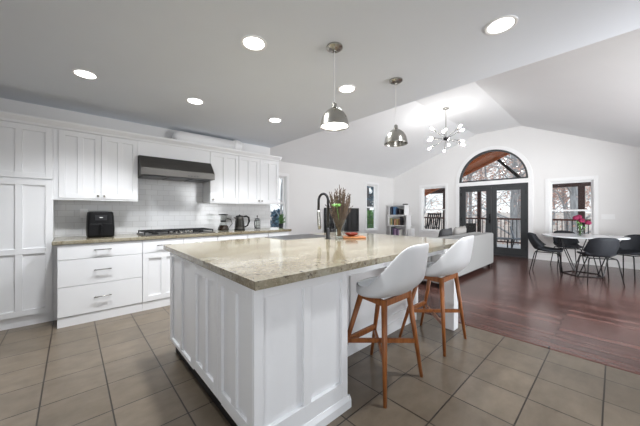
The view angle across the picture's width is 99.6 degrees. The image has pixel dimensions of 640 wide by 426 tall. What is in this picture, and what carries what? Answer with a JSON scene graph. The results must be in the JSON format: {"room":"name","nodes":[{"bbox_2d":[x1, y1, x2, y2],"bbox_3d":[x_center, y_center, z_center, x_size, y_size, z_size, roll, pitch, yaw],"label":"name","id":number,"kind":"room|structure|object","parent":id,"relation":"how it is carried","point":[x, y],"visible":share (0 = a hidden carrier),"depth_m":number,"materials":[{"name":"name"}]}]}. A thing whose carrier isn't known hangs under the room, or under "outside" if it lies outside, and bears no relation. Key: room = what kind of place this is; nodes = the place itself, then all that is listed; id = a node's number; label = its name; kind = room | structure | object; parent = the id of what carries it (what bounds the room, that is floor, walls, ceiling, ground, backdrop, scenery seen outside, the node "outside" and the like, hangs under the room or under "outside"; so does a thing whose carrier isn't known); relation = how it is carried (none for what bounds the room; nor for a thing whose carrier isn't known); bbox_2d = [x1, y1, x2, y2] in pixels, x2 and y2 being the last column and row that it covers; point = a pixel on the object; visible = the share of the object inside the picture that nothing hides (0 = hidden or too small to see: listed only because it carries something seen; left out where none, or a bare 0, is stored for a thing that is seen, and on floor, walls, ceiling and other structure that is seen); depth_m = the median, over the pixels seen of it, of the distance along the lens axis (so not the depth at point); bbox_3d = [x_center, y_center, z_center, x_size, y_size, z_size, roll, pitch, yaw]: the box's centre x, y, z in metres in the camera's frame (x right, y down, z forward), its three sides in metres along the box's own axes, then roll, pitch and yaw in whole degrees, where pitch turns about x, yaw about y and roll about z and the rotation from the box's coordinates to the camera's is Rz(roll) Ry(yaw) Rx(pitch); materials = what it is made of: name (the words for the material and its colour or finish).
{"room":"kitchen","nodes":[
{"label":"kitchen","id":0,"kind":"room"},
{"bbox_2d":[0,98,269,236],"bbox_3d":[-3.255,-0.020,3.305,6.070,2.480,0.128,0,0,-43],"label":"wall","id":1,"kind":"structure","parent":0,"point":[161,204],"depth_m":3.93,"materials":[{"name":"tile"}]},
{"bbox_2d":[80,209,87,217],"bbox_3d":[-3.004,0.018,3.442,0.075,0.115,0.009,0,0,-43],"label":"wall outlet","id":2,"kind":"object","parent":1,"relation":"attached to","point":[83,212],"visible":0.78,"depth_m":3.44,"materials":[{"name":"white plastic"}]},
{"bbox_2d":[53,128,137,200],"bbox_3d":[-2.789,-0.539,3.401,0.793,0.801,0.357,0,0,-43],"label":"upper cabinet","id":3,"kind":"object","parent":1,"relation":"attached to","point":[86,166],"visible":1,"depth_m":3.27,"materials":[{"name":"white wood"}]},
{"bbox_2d":[138,141,209,162],"bbox_3d":[-2.164,-0.845,4.003,0.938,0.190,0.314,0,0,-43],"label":"panel","id":4,"kind":"object","parent":1,"relation":"attached to","point":[144,148],"visible":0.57,"depth_m":3.85,"materials":[{"name":"white wood"}]},
{"bbox_2d":[138,155,214,182],"bbox_3d":[-2.091,-0.608,3.923,0.930,0.275,0.526,0,0,-43],"label":"range hood","id":5,"kind":"object","parent":1,"relation":"attached to","point":[149,167],"visible":0.87,"depth_m":3.74,"materials":[{"name":"metal"}]},
{"bbox_2d":[203,152,238,203],"bbox_3d":[-1.630,-0.539,4.463,0.468,0.801,0.357,0,0,-43],"label":"upper cabinet","id":6,"kind":"object","parent":1,"relation":"attached to","point":[225,186],"visible":0.98,"depth_m":4.35,"materials":[{"name":"white wood"}]},
{"bbox_2d":[238,156,278,204],"bbox_3d":[-1.162,-0.539,4.893,0.798,0.801,0.357,0,0,-43],"label":"upper cabinet","id":7,"kind":"object","parent":1,"relation":"attached to","point":[258,178],"visible":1,"depth_m":4.76,"materials":[{"name":"white wood"}]},
{"bbox_2d":[0,0,639,147],"bbox_3d":[-0.571,-1.310,0.290,6.191,0.100,8.200,0,0,-43],"label":"ceiling","id":8,"kind":"structure","parent":0,"point":[147,57],"depth_m":2.14,"materials":[{"name":"paint"}]},
{"bbox_2d":[71,69,98,79],"bbox_3d":[-2.144,-1.256,2.471,0.190,0.008,0.190,0,0,-43],"label":"recessed light","id":9,"kind":"object","parent":8,"relation":"in","point":[81,73],"visible":1,"depth_m":2.47,"materials":[{"name":"paint"}]},
{"bbox_2d":[186,97,203,104],"bbox_3d":[-1.417,-1.256,3.069,0.190,0.008,0.190,0,0,-43],"label":"recessed light","id":10,"kind":"object","parent":8,"relation":"in","point":[196,101],"visible":1,"depth_m":3.07,"materials":[{"name":"paint"}]},
{"bbox_2d":[241,35,266,50],"bbox_3d":[-0.493,-1.256,2.017,0.190,0.008,0.190,0,0,-43],"label":"recessed light","id":11,"kind":"object","parent":8,"relation":"in","point":[250,42],"visible":1,"depth_m":2.01,"materials":[{"name":"paint"}]},
{"bbox_2d":[268,118,281,122],"bbox_3d":[-0.618,-1.256,3.707,0.190,0.008,0.190,0,0,-43],"label":"recessed light","id":12,"kind":"object","parent":8,"relation":"in","point":[273,120],"visible":1,"depth_m":3.71,"materials":[{"name":"paint"}]},
{"bbox_2d":[320,42,348,130],"bbox_3d":[0.111,-0.954,2.062,0.219,0.612,0.219,0,0,-43],"label":"pendant lamp","id":13,"kind":"object","parent":8,"relation":"hanging from","point":[334,118],"visible":1,"depth_m":2.02,"materials":[{"name":"silver metal"}]},
{"bbox_2d":[338,84,355,92],"bbox_3d":[0.275,-1.256,2.763,0.190,0.008,0.190,0,0,-43],"label":"recessed light","id":14,"kind":"object","parent":8,"relation":"in","point":[347,88],"visible":1,"depth_m":2.75,"materials":[{"name":"paint"}]},
{"bbox_2d":[384,77,407,146],"bbox_3d":[0.724,-0.954,2.584,0.219,0.612,0.219,0,0,-43],"label":"pendant lamp","id":15,"kind":"object","parent":8,"relation":"hanging from","point":[396,137],"visible":1,"depth_m":2.54,"materials":[{"name":"silver metal"}]},
{"bbox_2d":[484,15,517,34],"bbox_3d":[1.218,-1.256,1.823,0.190,0.008,0.190,0,0,-43],"label":"recessed light","id":16,"kind":"object","parent":8,"relation":"in","point":[502,24],"visible":1,"depth_m":1.81,"materials":[{"name":"paint"}]},
{"bbox_2d":[0,305,639,425],"bbox_3d":[-0.380,1.280,0.385,6.360,0.120,8.080,0,0,-43],"label":"floor tile","id":17,"kind":"structure","parent":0,"point":[127,369],"depth_m":1.95,"materials":[{"name":"beige tile"}]},
{"bbox_2d":[0,120,54,330],"bbox_3d":[-3.516,0.140,2.758,1.144,2.160,0.340,0,0,-43],"label":"pantry cabinet","id":18,"kind":"object","parent":17,"relation":"on","point":[27,204],"visible":0.99,"depth_m":2.89,"materials":[{"name":"white wood"}]},
{"bbox_2d":[0,110,281,161],"bbox_3d":[-2.372,-0.983,3.774,4.204,0.085,0.390,0,0,-43],"label":"trim","id":19,"kind":"structure","parent":18,"relation":"on","point":[4,115],"depth_m":3.41,"materials":[{"name":"white wood"}]},
{"bbox_2d":[172,131,241,149],"bbox_3d":[-1.789,-1.133,4.370,1.070,0.212,0.230,0,0,-43],"label":"vent duct","id":20,"kind":"object","parent":19,"relation":"on","point":[178,135],"visible":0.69,"depth_m":4.25,"materials":[{"name":"white plastic"}]},
{"bbox_2d":[53,240,141,328],"bbox_3d":[-2.682,0.784,3.283,0.794,0.872,0.676,0,0,-43],"label":"base cabinet","id":21,"kind":"object","parent":17,"relation":"on","point":[92,281],"visible":0.98,"depth_m":3.04,"materials":[{"name":"white wood"}]},
{"bbox_2d":[142,236,216,310],"bbox_3d":[-2.046,0.784,3.866,0.928,0.872,0.676,0,0,-43],"label":"base cabinet","id":22,"kind":"object","parent":17,"relation":"on","point":[155,260],"visible":0.36,"depth_m":3.44,"materials":[{"name":"white wood"}]},
{"bbox_2d":[52,228,290,245],"bbox_3d":[-1.856,0.326,4.055,3.054,0.040,0.656,0,0,-43],"label":"countertop","id":23,"kind":"structure","parent":22,"relation":"on","point":[120,237],"depth_m":3.40,"materials":[{"name":"stone"}]},
{"bbox_2d":[86,211,114,237],"bbox_3d":[-2.712,0.149,3.342,0.272,0.312,0.343,0,0,-43],"label":"air fryer","id":24,"kind":"object","parent":23,"relation":"on","point":[98,223],"visible":1,"depth_m":3.24,"materials":[{"name":"black plastic"}]},
{"bbox_2d":[89,223,112,235],"bbox_3d":[-2.614,0.210,3.236,0.220,0.140,0.053,0,0,-43],"label":"basket","id":25,"kind":"object","parent":24,"relation":"on","point":[95,229],"depth_m":3.23,"materials":[{"name":"black plastic"}]},
{"bbox_2d":[137,228,214,235],"bbox_3d":[-2.041,0.278,3.868,0.900,0.054,0.500,0,0,-43],"label":"gas cooktop","id":26,"kind":"object","parent":23,"relation":"in","point":[156,232],"visible":1,"depth_m":3.74,"materials":[{"name":"metal"}]},
{"bbox_2d":[218,214,231,230],"bbox_3d":[-1.551,0.169,4.372,0.207,0.274,0.184,0,0,-43],"label":"coffee carafe","id":27,"kind":"object","parent":23,"relation":"on","point":[221,227],"visible":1,"depth_m":4.31,"materials":[{"name":"clear glass"}]},
{"bbox_2d":[233,215,249,229],"bbox_3d":[-1.331,0.174,4.566,0.241,0.262,0.190,0,0,-43],"label":"electric kettle","id":28,"kind":"object","parent":23,"relation":"on","point":[239,220],"visible":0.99,"depth_m":4.50,"materials":[{"name":"black metal"}]},
{"bbox_2d":[254,215,259,228],"bbox_3d":[-1.132,0.183,4.784,0.105,0.244,0.170,0,0,33],"label":"press","id":29,"kind":"object","parent":23,"relation":"on","point":[257,218],"visible":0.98,"depth_m":4.76,"materials":[{"name":"clear glass"}]},
{"bbox_2d":[217,234,246,240],"bbox_3d":[-1.524,0.784,4.344,0.473,0.872,0.676,0,0,-43],"label":"base cabinet","id":30,"kind":"object","parent":17,"relation":"on","point":[239,236],"visible":0.11,"depth_m":4.10,"materials":[{"name":"white wood"}]},
{"bbox_2d":[247,233,267,238],"bbox_3d":[-1.207,0.784,4.635,0.373,0.872,0.676,0,0,-43],"label":"base cabinet","id":31,"kind":"object","parent":17,"relation":"on","point":[256,235],"visible":0.07,"depth_m":4.40,"materials":[{"name":"white wood"}]},
{"bbox_2d":[268,232,288,236],"bbox_3d":[-0.912,0.784,4.905,0.413,0.872,0.676,0,0,-43],"label":"base cabinet","id":32,"kind":"object","parent":17,"relation":"on","point":[271,233],"visible":0.09,"depth_m":4.67,"materials":[{"name":"white wood"}]},
{"bbox_2d":[170,249,457,425],"bbox_3d":[0.074,0.784,2.593,2.376,0.872,1.497,0,0,-43],"label":"kitchen island","id":33,"kind":"object","parent":17,"relation":"on","point":[278,355],"visible":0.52,"depth_m":1.53,"materials":[{"name":"white wood"}]},
{"bbox_2d":[163,231,457,290],"bbox_3d":[0.033,0.326,2.740,2.568,0.040,1.865,0,0,-43],"label":"island countertop","id":34,"kind":"structure","parent":33,"relation":"on","point":[261,263],"depth_m":1.98,"materials":[{"name":"stone"}]},
{"bbox_2d":[267,234,325,239],"bbox_3d":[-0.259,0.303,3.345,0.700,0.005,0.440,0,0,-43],"label":"sink","id":35,"kind":"object","parent":34,"relation":"in","point":[300,236],"visible":0.84,"depth_m":3.35,"materials":[{"name":"metal"}]},
{"bbox_2d":[317,193,335,238],"bbox_3d":[0.082,0.041,3.099,0.247,0.529,0.091,0,0,9],"label":"kitchen faucet","id":36,"kind":"object","parent":34,"relation":"on","point":[328,230],"visible":0.98,"depth_m":3.09,"materials":[{"name":"metal"}]},
{"bbox_2d":[342,236,365,238],"bbox_3d":[0.401,0.296,3.203,0.260,0.018,0.200,0,0,0],"label":"cutting board","id":37,"kind":"object","parent":34,"relation":"on","point":[344,237],"visible":0.97,"depth_m":3.11,"materials":[{"name":"brown wood"}]},
{"bbox_2d":[345,232,357,235],"bbox_3d":[0.372,0.266,3.204,0.164,0.042,0.163,0,0,-43],"label":"bowl","id":38,"kind":"object","parent":37,"relation":"on","point":[346,233],"visible":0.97,"depth_m":3.15,"materials":[{"name":"red ceramic"}]},
{"bbox_3d":[0.219,0.190,3.091,0.150,0.230,0.150,0,0,-43],"label":"glass vase","id":39,"kind":"object","parent":34,"relation":"on","visible":0},
{"bbox_2d":[325,185,352,235],"bbox_3d":[0.231,-0.023,3.100,0.290,0.591,0.300,0,0,-28],"label":"bunch","id":40,"kind":"object","parent":39,"relation":"in","point":[339,211],"visible":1,"depth_m":3.06,"materials":[{"name":"brown plant"}]},
{"bbox_2d":[348,243,428,408],"bbox_3d":[0.471,0.715,1.965,0.494,1.018,0.584,0,0,-43],"label":"bar stool","id":41,"kind":"object","parent":17,"relation":"on","point":[407,270],"visible":0.98,"depth_m":1.76,"materials":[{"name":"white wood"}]},
{"bbox_2d":[398,235,473,356],"bbox_3d":[1.120,0.715,2.566,0.494,1.018,0.584,0,0,-43],"label":"bar stool","id":42,"kind":"object","parent":17,"relation":"on","point":[457,257],"visible":0.88,"depth_m":2.37,"materials":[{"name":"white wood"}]},
{"bbox_2d":[279,162,392,234],"bbox_3d":[0.494,-0.030,8.146,6.240,2.500,0.140,0,0,-43],"label":"wall","id":43,"kind":"structure","parent":0,"point":[306,183],"depth_m":7.64,"materials":[{"name":"paint"}]},
{"bbox_2d":[270,173,289,228],"bbox_3d":[-1.137,-0.240,6.619,0.870,1.460,0.184,0,0,-43],"label":"window","id":44,"kind":"structure","parent":43,"relation":"in","point":[282,176],"depth_m":6.83,"materials":[{"name":"paint"}]},
{"bbox_2d":[278,214,285,227],"bbox_3d":[-0.950,0.231,6.697,0.170,0.369,0.179,0,0,6],"label":"potted plant","id":45,"kind":"object","parent":44,"relation":"on","point":[281,219],"visible":0.98,"depth_m":6.68,"materials":[{"name":"green plant"}]},
{"bbox_2d":[324,208,358,232],"bbox_3d":[0.673,0.250,8.166,1.490,0.740,0.072,0,0,-43],"label":"television","id":46,"kind":"object","parent":43,"relation":"attached to","point":[351,223],"visible":0.64,"depth_m":8.30,"materials":[{"name":"black plastic"}]},
{"bbox_2d":[365,182,379,231],"bbox_3d":[1.741,-0.170,9.258,0.760,1.680,0.184,0,0,-43],"label":"window","id":47,"kind":"structure","parent":43,"relation":"in","point":[375,185],"depth_m":9.42,"materials":[{"name":"paint"}]},
{"bbox_2d":[270,28,639,177],"bbox_3d":[2.801,-1.732,5.689,6.080,1.337,6.600,0,0,-43],"label":"vault","id":48,"kind":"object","parent":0,"point":[592,91],"visible":0.48,"depth_m":5.58,"materials":[{"name":"paint"}]},
{"bbox_2d":[427,107,464,151],"bbox_3d":[2.786,-1.840,5.986,0.833,0.918,0.692,0,0,-1],"label":"chandelier","id":49,"kind":"object","parent":48,"relation":"hanging from","point":[445,138],"visible":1,"depth_m":5.98,"materials":[{"name":"silver metal"}]},
{"bbox_2d":[393,126,639,263],"bbox_3d":[5.020,-0.565,7.724,0.140,3.570,6.600,0,0,-43],"label":"wall","id":50,"kind":"structure","parent":0,"point":[550,154],"depth_m":6.77,"materials":[{"name":"paint"}]},
{"bbox_2d":[419,183,447,232],"bbox_3d":[3.797,-0.110,9.024,0.184,1.610,0.980,0,0,-43],"label":"window","id":51,"kind":"structure","parent":50,"relation":"in","point":[422,188],"depth_m":9.15,"materials":[{"name":"paint"}]},
{"bbox_2d":[459,182,527,257],"bbox_3d":[4.926,0.221,7.774,0.190,1.998,1.718,0,0,-43],"label":"door","id":52,"kind":"structure","parent":50,"relation":"in","point":[491,190],"depth_m":7.67,"materials":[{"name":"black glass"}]},
{"bbox_2d":[456,146,532,258],"bbox_3d":[4.923,-0.330,7.770,0.100,3.100,1.920,0,0,-43],"label":"window","id":53,"kind":"structure","parent":50,"relation":"in","point":[529,173],"depth_m":7.49,"materials":[{"name":"paint"}]},
{"bbox_2d":[544,175,597,241],"bbox_3d":[6.068,-0.070,6.547,0.184,1.530,0.960,0,0,-43],"label":"window","id":54,"kind":"structure","parent":50,"relation":"in","point":[593,179],"depth_m":6.49,"materials":[{"name":"paint"}]},
{"bbox_2d":[534,254,639,269],"bbox_3d":[4.960,1.155,7.669,0.022,0.130,6.600,0,0,-43],"label":"baseboard","id":55,"kind":"structure","parent":50,"relation":"attached to","point":[627,265],"depth_m":6.23,"materials":[{"name":"paint"}]},
{"bbox_2d":[601,214,614,218],"bbox_3d":[6.446,0.101,6.056,0.012,0.092,0.199,0,0,-43],"label":"light switch","id":56,"kind":"object","parent":50,"relation":"attached to","point":[603,216],"visible":1,"depth_m":6.05,"materials":[{"name":"white plastic"}]},
{"bbox_2d":[417,255,639,371],"bbox_3d":[3.620,1.280,4.745,6.250,0.120,9.100,0,0,-43],"label":"floor","id":57,"kind":"structure","parent":0,"point":[599,319],"depth_m":3.53,"materials":[{"name":"brown wood"}]},
{"bbox_2d":[387,205,411,235],"bbox_3d":[2.759,0.489,9.450,0.280,1.462,0.800,0,0,-43],"label":"bookshelf","id":58,"kind":"object","parent":57,"relation":"on","point":[407,225],"visible":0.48,"depth_m":9.41,"materials":[{"name":"paint"}]},
{"bbox_2d":[408,228,414,235],"bbox_3d":[3.060,0.890,9.077,0.220,0.660,0.135,0,0,-43],"label":"storage box","id":59,"kind":"object","parent":57,"relation":"on","point":[411,232],"visible":0.44,"depth_m":9.00,"materials":[{"name":"white plastic"}]},
{"bbox_2d":[422,232,492,287],"bbox_3d":[2.583,0.835,5.557,2.720,0.770,1.000,0,0,-43],"label":"sofa","id":60,"kind":"object","parent":57,"relation":"on","point":[482,251],"visible":0.34,"depth_m":5.42,"materials":[{"name":"fabric"}]},
{"bbox_2d":[435,236,452,238],"bbox_3d":[2.158,0.614,4.838,0.780,0.328,0.166,0,0,-43],"label":"cushion","id":61,"kind":"object","parent":60,"relation":"on","point":[444,237],"depth_m":4.88,"materials":[{"name":"fabric"}]},
{"bbox_2d":[438,228,451,236],"bbox_3d":[2.519,0.548,5.465,0.524,0.453,0.204,0,0,-43],"label":"throw pillow","id":62,"kind":"object","parent":60,"relation":"on","point":[443,232],"visible":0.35,"depth_m":5.31,"materials":[{"name":"grey fabric"}]},
{"bbox_2d":[449,234,467,237],"bbox_3d":[2.748,0.614,5.378,0.780,0.328,0.166,0,0,-43],"label":"cushion","id":63,"kind":"object","parent":60,"relation":"on","point":[457,235],"depth_m":5.27,"materials":[{"name":"fabric"}]},
{"bbox_2d":[452,226,465,234],"bbox_3d":[3.057,0.548,5.958,0.503,0.455,0.198,0,0,-43],"label":"throw pillow","id":64,"kind":"object","parent":60,"relation":"on","point":[457,230],"visible":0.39,"depth_m":5.83,"materials":[{"name":"white fabric"}]},
{"bbox_2d":[464,232,480,234],"bbox_3d":[3.337,0.614,5.919,0.780,0.328,0.166,0,0,-43],"label":"cushion","id":65,"kind":"object","parent":60,"relation":"on","point":[471,233],"depth_m":5.83,"materials":[{"name":"fabric"}]},
{"bbox_2d":[425,313,639,374],"bbox_3d":[1.964,1.216,2.534,0.060,0.007,8.080,0,0,-43],"label":"trim","id":66,"kind":"structure","parent":57,"relation":"on","point":[439,316],"depth_m":2.39,"materials":[{"name":"brown wood"}]},
{"bbox_2d":[527,232,562,276],"bbox_3d":[4.531,0.824,5.472,0.567,0.795,0.476,0,0,45],"label":"dining chair","id":67,"kind":"object","parent":57,"relation":"on","point":[534,240],"visible":1,"depth_m":5.44,"materials":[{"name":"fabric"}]},
{"bbox_2d":[550,230,585,269],"bbox_3d":[5.517,0.824,6.055,0.476,0.795,0.567,0,0,27],"label":"dining chair","id":68,"kind":"object","parent":57,"relation":"on","point":[570,243],"visible":0.71,"depth_m":6.12,"materials":[{"name":"black metal"}]},
{"bbox_2d":[541,233,630,277],"bbox_3d":[5.127,0.840,5.284,1.240,0.760,1.240,0,0,-43],"label":"dining table","id":69,"kind":"object","parent":57,"relation":"on","point":[560,236],"visible":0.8,"depth_m":5.26,"materials":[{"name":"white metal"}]},
{"bbox_3d":[5.070,0.364,5.273,0.100,0.190,0.100,0,0,-43],"label":"flower vase","id":70,"kind":"object","parent":69,"relation":"on","visible":0},
{"bbox_2d":[572,216,580,233],"bbox_3d":[5.021,0.257,5.303,0.114,0.375,0.103,0,0,-9],"label":"flower","id":71,"kind":"object","parent":70,"relation":"in","point":[576,218],"visible":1,"depth_m":5.28,"materials":[{"name":"pink plant"}]},
{"bbox_2d":[578,218,584,230],"bbox_3d":[5.083,0.282,5.257,0.099,0.325,0.099,0,0,33],"label":"flower","id":72,"kind":"object","parent":70,"relation":"in","point":[581,220],"visible":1,"depth_m":5.24,"materials":[{"name":"pink plant"}]},
{"bbox_2d":[578,220,591,234],"bbox_3d":[5.131,0.303,5.236,0.101,0.286,0.186,0,0,-43],"label":"flower","id":73,"kind":"object","parent":70,"relation":"in","point":[587,222],"visible":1,"depth_m":5.20,"materials":[{"name":"pink plant"}]},
{"bbox_2d":[575,238,624,286],"bbox_3d":[4.852,0.824,4.699,0.476,0.795,0.567,0,0,25],"label":"dining chair","id":74,"kind":"object","parent":57,"relation":"on","point":[595,247],"visible":1,"depth_m":4.55,"materials":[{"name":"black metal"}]},
{"bbox_2d":[605,234,639,280],"bbox_3d":[5.801,0.824,5.059,0.567,0.795,0.476,0,0,-10],"label":"dining chair","id":75,"kind":"object","parent":57,"relation":"on","point":[629,247],"visible":0.76,"depth_m":5.15,"materials":[{"name":"black metal"}]},
{"label":"outside","id":76,"kind":"structure","parent":0,"visible":0},
{"bbox_2d":[270,212,590,245],"bbox_3d":[9.825,1.824,22.577,75.000,3.690,90.000,0,0,-43],"label":"ground","id":77,"kind":"structure","parent":76,"point":[501,234],"depth_m":30.72,"materials":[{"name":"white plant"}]},
{"bbox_2d":[270,208,282,226],"bbox_3d":[-4.568,1.082,29.406,2.708,3.128,2.619,0,0,-43],"label":"tree","id":78,"kind":"object","parent":77,"relation":"on","point":[274,216],"visible":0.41,"depth_m":28.87,"materials":[{"name":"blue plant"}]},
{"bbox_2d":[270,179,282,226],"bbox_3d":[-2.182,-2.277,15.542,6.665,11.005,6.892,0,0,-4],"label":"tree","id":79,"kind":"object","parent":77,"relation":"on","point":[280,199],"visible":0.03,"depth_m":15.66,"materials":[{"name":"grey plant"}]},
{"bbox_2d":[367,186,373,227],"bbox_3d":[3.921,-2.624,20.617,5.116,12.003,7.040,0,0,-5],"label":"tree","id":80,"kind":"object","parent":77,"relation":"on","point":[370,197],"visible":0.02,"depth_m":20.45,"materials":[{"name":"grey plant"}]},
{"bbox_2d":[367,210,373,227],"bbox_3d":[3.133,1.653,16.202,3.792,3.611,2.876,0,0,-43],"label":"shrub","id":81,"kind":"object","parent":77,"relation":"on","point":[370,213],"visible":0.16,"depth_m":15.61,"materials":[{"name":"green plant"}]},
{"bbox_2d":[424,178,483,228],"bbox_3d":[8.486,-3.592,20.407,9.386,13.041,7.097,0,0,-43],"label":"tree","id":82,"kind":"object","parent":77,"relation":"on","point":[462,178],"visible":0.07,"depth_m":20.88,"materials":[{"name":"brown plant"}]},
{"bbox_2d":[426,159,517,222],"bbox_3d":[14.416,-5.428,24.716,8.875,15.678,9.873,0,0,34],"label":"tree","id":83,"kind":"object","parent":77,"relation":"on","point":[507,159],"visible":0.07,"depth_m":24.95,"materials":[{"name":"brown plant"}]},
{"bbox_2d":[426,155,525,244],"bbox_3d":[11.384,-3.522,17.316,7.105,13.399,9.198,0,0,-43],"label":"tree","id":84,"kind":"object","parent":77,"relation":"on","point":[514,195],"visible":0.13,"depth_m":16.30,"materials":[{"name":"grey plant"}]},
{"bbox_2d":[436,158,524,231],"bbox_3d":[11.080,-3.130,18.338,7.157,12.567,7.717,0,0,-43],"label":"tree","id":85,"kind":"object","parent":77,"relation":"on","point":[506,158],"visible":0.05,"depth_m":18.25,"materials":[{"name":"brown plant"}]},
{"bbox_2d":[462,160,525,209],"bbox_3d":[19.435,-6.671,32.152,9.068,16.501,9.517,0,0,-43],"label":"tree","id":86,"kind":"object","parent":77,"relation":"on","point":[488,169],"visible":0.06,"depth_m":31.50,"materials":[{"name":"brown plant"}]},
{"bbox_2d":[441,155,553,224],"bbox_3d":[11.620,-4.516,19.693,8.441,14.894,9.185,0,0,45],"label":"tree","id":87,"kind":"object","parent":77,"relation":"on","point":[495,169],"visible":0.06,"depth_m":19.60,"materials":[{"name":"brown plant"}]},
{"bbox_2d":[491,160,558,240],"bbox_3d":[16.182,-4.800,21.280,7.751,14.352,8.067,0,0,-43],"label":"tree","id":88,"kind":"object","parent":77,"relation":"on","point":[519,197],"visible":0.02,"depth_m":21.09,"materials":[{"name":"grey plant"}]},
{"bbox_2d":[465,159,586,212],"bbox_3d":[17.825,-5.612,24.070,9.756,15.927,8.919,0,0,45],"label":"tree","id":89,"kind":"object","parent":77,"relation":"on","point":[504,159],"visible":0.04,"depth_m":24.04,"materials":[{"name":"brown plant"}]},
{"bbox_2d":[497,156,590,233],"bbox_3d":[12.575,-3.575,12.997,7.174,13.361,8.129,0,0,16],"label":"tree","id":90,"kind":"object","parent":77,"relation":"on","point":[573,191],"visible":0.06,"depth_m":13.50,"materials":[{"name":"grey plant"}]},
{"bbox_2d":[497,154,590,221],"bbox_3d":[14.707,-4.309,16.974,9.202,14.314,8.087,0,0,-43],"label":"tree","id":91,"kind":"object","parent":77,"relation":"on","point":[509,154],"visible":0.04,"depth_m":16.57,"materials":[{"name":"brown plant"}]},
{"bbox_2d":[498,162,590,224],"bbox_3d":[24.685,-6.564,29.253,9.354,16.282,9.388,0,0,-10],"label":"tree","id":92,"kind":"object","parent":77,"relation":"on","point":[553,217],"visible":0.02,"depth_m":28.79,"materials":[{"name":"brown plant"}]},
{"bbox_2d":[503,161,590,230],"bbox_3d":[20.228,-5.297,22.201,10.487,14.766,8.916,0,0,35],"label":"tree","id":93,"kind":"object","parent":77,"relation":"on","point":[563,191],"visible":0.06,"depth_m":22.14,"materials":[{"name":"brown plant"}]},
{"bbox_2d":[554,186,590,230],"bbox_3d":[16.741,-3.608,16.857,7.857,13.006,9.136,0,0,-24],"label":"tree","id":94,"kind":"object","parent":77,"relation":"on","point":[586,204],"visible":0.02,"depth_m":17.95,"materials":[{"name":"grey plant"}]},
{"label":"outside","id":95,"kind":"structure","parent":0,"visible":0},
{"bbox_2d":[497,244,520,248],"bbox_3d":[6.637,1.360,8.528,3.290,0.220,11.600,0,0,-43],"label":"deck","id":96,"kind":"object","parent":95,"point":[498,245],"depth_m":9.80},
{"bbox_2d":[425,213,441,228],"bbox_3d":[4.390,0.641,10.742,0.751,1.214,0.560,0,0,-43],"label":"rocking chair","id":97,"kind":"object","parent":96,"relation":"on","point":[430,214],"visible":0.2,"depth_m":10.90,"materials":[{"name":"black wood"}]},
{"bbox_2d":[443,193,444,228],"bbox_3d":[5.570,0.210,11.918,0.220,2.079,0.220,0,0,-43],"label":"porch post","id":98,"kind":"object","parent":96,"relation":"on","point":[443,193],"visible":0.21,"depth_m":11.90,"materials":[{"name":"wood"}]},
{"bbox_2d":[466,223,475,232],"bbox_3d":[5.740,0.848,10.493,0.484,0.810,0.550,0,0,36],"label":"patio chair","id":99,"kind":"object","parent":96,"relation":"on","point":[470,227],"visible":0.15,"depth_m":10.62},
{"bbox_2d":[477,191,480,231],"bbox_3d":[6.425,0.210,10.912,0.120,2.079,0.120,0,0,-43],"label":"porch post","id":100,"kind":"object","parent":96,"relation":"on","point":[478,192],"visible":0.57,"depth_m":10.88,"materials":[{"name":"wood"}]},
{"bbox_2d":[497,237,512,247],"bbox_3d":[5.920,1.048,8.821,0.550,0.405,0.500,0,0,-43],"label":"patio table","id":101,"kind":"object","parent":96,"relation":"on","point":[500,238],"visible":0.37,"depth_m":8.63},
{"bbox_2d":[424,217,590,243],"bbox_3d":[7.493,0.690,9.584,0.090,0.920,11.000,0,0,-43],"label":"porch railing","id":102,"kind":"object","parent":96,"relation":"on","point":[504,219],"visible":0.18,"depth_m":10.04,"materials":[{"name":"black metal"}]},
{"bbox_2d":[510,226,520,247],"bbox_3d":[6.219,0.848,8.379,0.550,0.810,0.484,0,0,38],"label":"patio chair","id":103,"kind":"object","parent":96,"relation":"on","point":[514,238],"visible":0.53,"depth_m":8.32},
{"bbox_2d":[578,186,584,233],"bbox_3d":[8.447,0.210,8.736,0.160,2.079,0.160,0,0,-43],"label":"porch post","id":104,"kind":"object","parent":96,"relation":"on","point":[581,189],"visible":0.43,"depth_m":8.68,"materials":[{"name":"wood"}]},
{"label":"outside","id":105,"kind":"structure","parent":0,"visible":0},
{"bbox_2d":[430,182,590,193],"bbox_3d":[7.574,-0.940,9.659,0.180,0.220,11.000,0,0,-43],"label":"beam","id":106,"kind":"structure","parent":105,"point":[441,190],"depth_m":8.97,"materials":[{"name":"wood"}]},
{"bbox_2d":[425,152,508,195],"bbox_3d":[4.780,-1.423,10.523,3.230,1.975,4.150,0,0,-43],"label":"porch roof","id":107,"kind":"structure","parent":106,"relation":"on","point":[483,160],"depth_m":10.25,"materials":[{"name":"brown wood"}]},
{"bbox_2d":[497,159,520,176],"bbox_3d":[7.121,-1.590,10.138,0.099,1.086,0.994,0,0,-43],"label":"brace","id":108,"kind":"object","parent":106,"relation":"on","point":[501,162],"visible":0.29,"depth_m":10.13,"materials":[{"name":"black metal"}]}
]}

